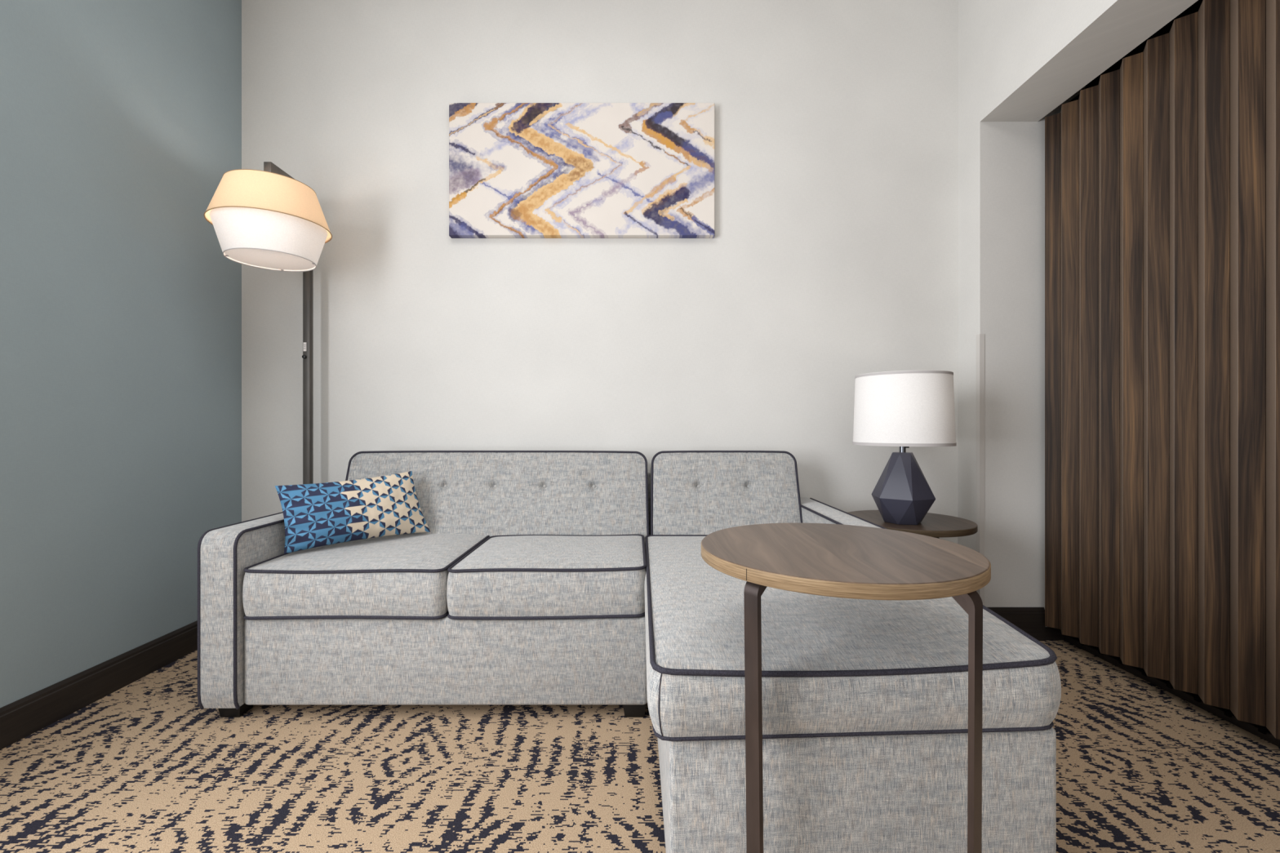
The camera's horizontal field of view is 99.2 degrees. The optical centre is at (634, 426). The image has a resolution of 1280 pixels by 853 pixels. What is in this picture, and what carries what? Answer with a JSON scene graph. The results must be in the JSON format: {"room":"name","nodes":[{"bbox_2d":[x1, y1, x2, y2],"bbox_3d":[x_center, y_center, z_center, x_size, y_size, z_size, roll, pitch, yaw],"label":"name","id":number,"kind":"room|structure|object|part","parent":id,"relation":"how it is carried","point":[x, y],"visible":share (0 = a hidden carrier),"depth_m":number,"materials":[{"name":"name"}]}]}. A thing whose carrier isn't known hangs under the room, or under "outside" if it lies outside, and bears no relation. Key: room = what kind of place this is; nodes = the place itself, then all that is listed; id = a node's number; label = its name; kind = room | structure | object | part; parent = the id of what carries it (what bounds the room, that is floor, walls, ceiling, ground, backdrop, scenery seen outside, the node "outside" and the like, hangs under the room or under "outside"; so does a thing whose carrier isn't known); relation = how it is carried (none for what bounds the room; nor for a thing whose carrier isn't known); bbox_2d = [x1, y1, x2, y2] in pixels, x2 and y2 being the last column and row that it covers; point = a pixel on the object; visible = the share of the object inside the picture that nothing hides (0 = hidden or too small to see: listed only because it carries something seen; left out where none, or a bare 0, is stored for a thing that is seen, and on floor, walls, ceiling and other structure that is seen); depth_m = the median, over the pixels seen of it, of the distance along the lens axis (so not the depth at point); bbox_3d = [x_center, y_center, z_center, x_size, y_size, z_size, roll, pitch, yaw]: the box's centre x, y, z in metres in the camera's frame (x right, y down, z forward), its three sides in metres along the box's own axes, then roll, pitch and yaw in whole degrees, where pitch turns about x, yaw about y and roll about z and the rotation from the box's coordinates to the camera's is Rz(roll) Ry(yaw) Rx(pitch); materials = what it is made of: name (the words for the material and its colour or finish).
{"room":"hotel room","nodes":[
{"label":"hotel room","id":0,"kind":"room"},
{"bbox_2d":[0,0,241,707],"bbox_3d":[-1.825,-0.560,-0.070,0.100,2.920,5.059,0,0,0],"label":"wall","id":1,"kind":"structure","parent":0,"point":[121,120],"depth_m":1.85,"materials":[{"name":"blue paint"}]},
{"bbox_2d":[0,620,197,750],"bbox_3d":[-1.770,0.844,-0.070,0.012,0.112,5.059,0,0,0],"label":"baseboard","id":2,"kind":"structure","parent":1,"relation":"attached to","point":[23,717],"depth_m":1.76,"materials":[{"name":"brown wood"}]},
{"bbox_2d":[241,0,957,543],"bbox_3d":[0.112,-0.560,2.499,3.976,2.920,0.080,0,0,0],"label":"wall","id":3,"kind":"structure","parent":0,"point":[830,260],"depth_m":2.46,"materials":[{"name":"white paint"}]},
{"bbox_2d":[448,102,714,238],"bbox_3d":[-0.235,-1.147,2.440,1.184,0.592,0.036,0,0,0],"label":"canvas painting","id":4,"kind":"object","parent":3,"relation":"attached to","point":[517,170],"visible":1,"depth_m":2.42},
{"bbox_2d":[0,640,1279,852],"bbox_3d":[0.112,0.925,-0.070,3.976,0.050,5.259,0,0,0],"label":"floor","id":5,"kind":"structure","parent":0,"point":[1141,767],"depth_m":1.40,"materials":[{"name":"beige carpet"}]},
{"bbox_2d":[204,161,332,484],"bbox_3d":[-1.401,-0.062,2.163,0.410,1.922,0.535,0,0,0],"label":"floor lamp","id":6,"kind":"object","parent":5,"relation":"on","point":[268,219],"visible":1,"depth_m":2.00,"materials":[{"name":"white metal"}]},
{"bbox_3d":[-1.401,-0.845,2.100,0.407,0.155,0.407,0,0,0],"label":"lamp shade","id":7,"kind":"part","parent":6,"relation":"part of","materials":[{"name":"beige fabric"}]},
{"bbox_3d":[-1.401,-0.708,2.100,0.378,0.136,0.378,0,0,0],"label":"lamp shade","id":8,"kind":"part","parent":6,"relation":"part of","materials":[{"name":"white fabric"}]},
{"bbox_2d":[223,248,315,270],"bbox_3d":[-1.401,-0.646,2.100,0.294,0.001,0.294,0,0,0],"label":"diffuser","id":9,"kind":"object","parent":6,"relation":"attached to","point":[258,257],"depth_m":2.10,"materials":[{"name":"white plastic"}]},
{"bbox_3d":[-1.417,-1.002,2.238,0.029,0.040,0.276,0,0,0],"label":"arm","id":10,"kind":"part","parent":6,"relation":"part of","materials":[{"name":"brown metal"}]},
{"bbox_2d":[197,450,1061,852],"bbox_3d":[-0.263,0.500,1.690,2.108,0.799,1.505,0,0,0],"label":"sectional sofa","id":11,"kind":"object","parent":5,"relation":"on","point":[538,577],"visible":0.8,"depth_m":1.64,"materials":[{"name":"grey fabric"}]},
{"bbox_3d":[-1.251,0.878,1.712,0.072,0.044,0.072,0,0,0],"label":"leg","id":12,"kind":"part","parent":11,"relation":"part of","materials":[{"name":"black wood"}]},
{"bbox_3d":[-1.258,0.586,2.031,0.107,0.538,0.797,0,0,0],"label":"arm","id":13,"kind":"part","parent":11,"relation":"part of","materials":[{"name":"grey fabric"}]},
{"bbox_2d":[275,471,431,554],"bbox_3d":[-1.004,0.300,1.988,0.125,0.244,0.509,0,0,43],"label":"throw pillow","id":14,"kind":"object","parent":11,"relation":"on","point":[315,515],"visible":1,"depth_m":1.92,"materials":[{"name":"fabric"}]},
{"bbox_2d":[242,533,485,616],"bbox_3d":[-0.889,0.503,1.948,0.627,0.158,0.611,0,0,0],"label":"seat cushion","id":15,"kind":"object","parent":11,"relation":"on","point":[404,575],"depth_m":1.65,"materials":[{"name":"grey fabric"}]},
{"bbox_2d":[347,452,647,539],"bbox_3d":[-0.571,0.313,2.286,1.259,0.412,0.233,0,0,0],"label":"cushion","id":16,"kind":"object","parent":11,"relation":"on","point":[492,495],"depth_m":2.23,"materials":[{"name":"grey fabric"}]},
{"bbox_2d":[446,535,646,617],"bbox_3d":[-0.270,0.504,1.914,0.621,0.162,0.534,0,0,0],"label":"seat cushion","id":17,"kind":"object","parent":11,"relation":"on","point":[496,575],"depth_m":1.66,"materials":[{"name":"grey fabric"}]},
{"bbox_3d":[0.000,0.878,1.712,0.072,0.044,0.072,0,0,0],"label":"leg","id":18,"kind":"part","parent":11,"relation":"part of","materials":[{"name":"black wood"}]},
{"bbox_3d":[-0.263,0.528,2.424,1.870,0.656,0.038,0,0,0],"label":"frame","id":19,"kind":"part","parent":11,"relation":"part of","materials":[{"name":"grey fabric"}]},
{"bbox_2d":[650,452,800,534],"bbox_3d":[0.374,0.313,2.286,0.617,0.412,0.233,0,0,0],"label":"cushion","id":20,"kind":"object","parent":11,"relation":"on","point":[692,493],"depth_m":2.23,"materials":[{"name":"grey fabric"}]},
{"bbox_3d":[0.733,0.586,2.031,0.107,0.538,0.797,0,0,0],"label":"arm","id":21,"kind":"part","parent":11,"relation":"part of","materials":[{"name":"grey fabric"}]},
{"bbox_2d":[644,536,1061,737],"bbox_3d":[0.407,0.473,1.561,0.769,0.149,1.246,0,0,0],"label":"cushion","id":22,"kind":"object","parent":11,"relation":"on","point":[832,667],"depth_m":0.99,"materials":[{"name":"grey fabric"}]},
{"bbox_2d":[701,523,991,852],"bbox_3d":[0.384,0.565,1.050,0.508,0.668,0.508,0,0,0],"label":"side table","id":23,"kind":"object","parent":5,"relation":"on","point":[820,559],"visible":0.94,"depth_m":0.91,"materials":[{"name":"brown wood"}]},
{"bbox_3d":[0.251,0.573,0.952,0.135,0.635,0.033,0,0,-35],"label":"leg","id":24,"kind":"part","parent":23,"relation":"part of","materials":[{"name":"brown metal"}]},
{"bbox_3d":[0.496,0.573,0.903,0.032,0.635,0.135,0,0,-37],"label":"leg","id":25,"kind":"part","parent":23,"relation":"part of","materials":[{"name":"brown metal"}]},
{"bbox_2d":[848,510,977,538],"bbox_3d":[1.078,0.633,2.160,0.480,0.531,0.480,0,0,0],"label":"side table","id":26,"kind":"object","parent":5,"relation":"on","point":[933,525],"visible":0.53,"depth_m":2.03,"materials":[{"name":"brown wood"}]},
{"bbox_2d":[852,369,956,524],"bbox_3d":[1.029,0.084,2.090,0.356,0.566,0.356,0,0,0],"label":"table lamp","id":27,"kind":"object","parent":26,"relation":"on","point":[904,410],"visible":1,"depth_m":1.98,"materials":[{"name":"white fabric"}]},
{"bbox_3d":[1.029,-0.065,2.090,0.354,0.269,0.354,0,0,0],"label":"lamp shade","id":28,"kind":"part","parent":27,"relation":"part of","materials":[{"name":"white fabric"}]},
{"bbox_2d":[957,0,1197,608],"bbox_3d":[1.728,-0.560,-0.070,0.543,2.920,5.059,0,0,0],"label":"wall","id":29,"kind":"structure","parent":0,"point":[1019,61],"depth_m":2.29,"materials":[{"name":"white paint"}]},
{"bbox_2d":[976,333,984,605],"bbox_3d":[1.464,0.185,2.304,0.020,1.151,0.025,0,0,0],"label":"trim","id":30,"kind":"structure","parent":29,"relation":"attached to","point":[980,337],"depth_m":2.29,"materials":[{"name":"grey plastic"}]},
{"bbox_2d":[987,607,1064,640],"bbox_3d":[1.674,0.831,2.289,0.442,0.138,0.012,0,0,0],"label":"baseboard","id":31,"kind":"structure","parent":29,"relation":"attached to","point":[1031,620],"depth_m":2.28,"materials":[{"name":"brown wood"}]},
{"bbox_2d":[1044,0,1279,747],"bbox_3d":[1.830,-0.560,1.458,0.260,2.920,1.675,0,0,0],"label":"curtain","id":32,"kind":"object","parent":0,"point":[1162,172],"depth_m":1.73,"materials":[{"name":"brown fabric"}]}
]}

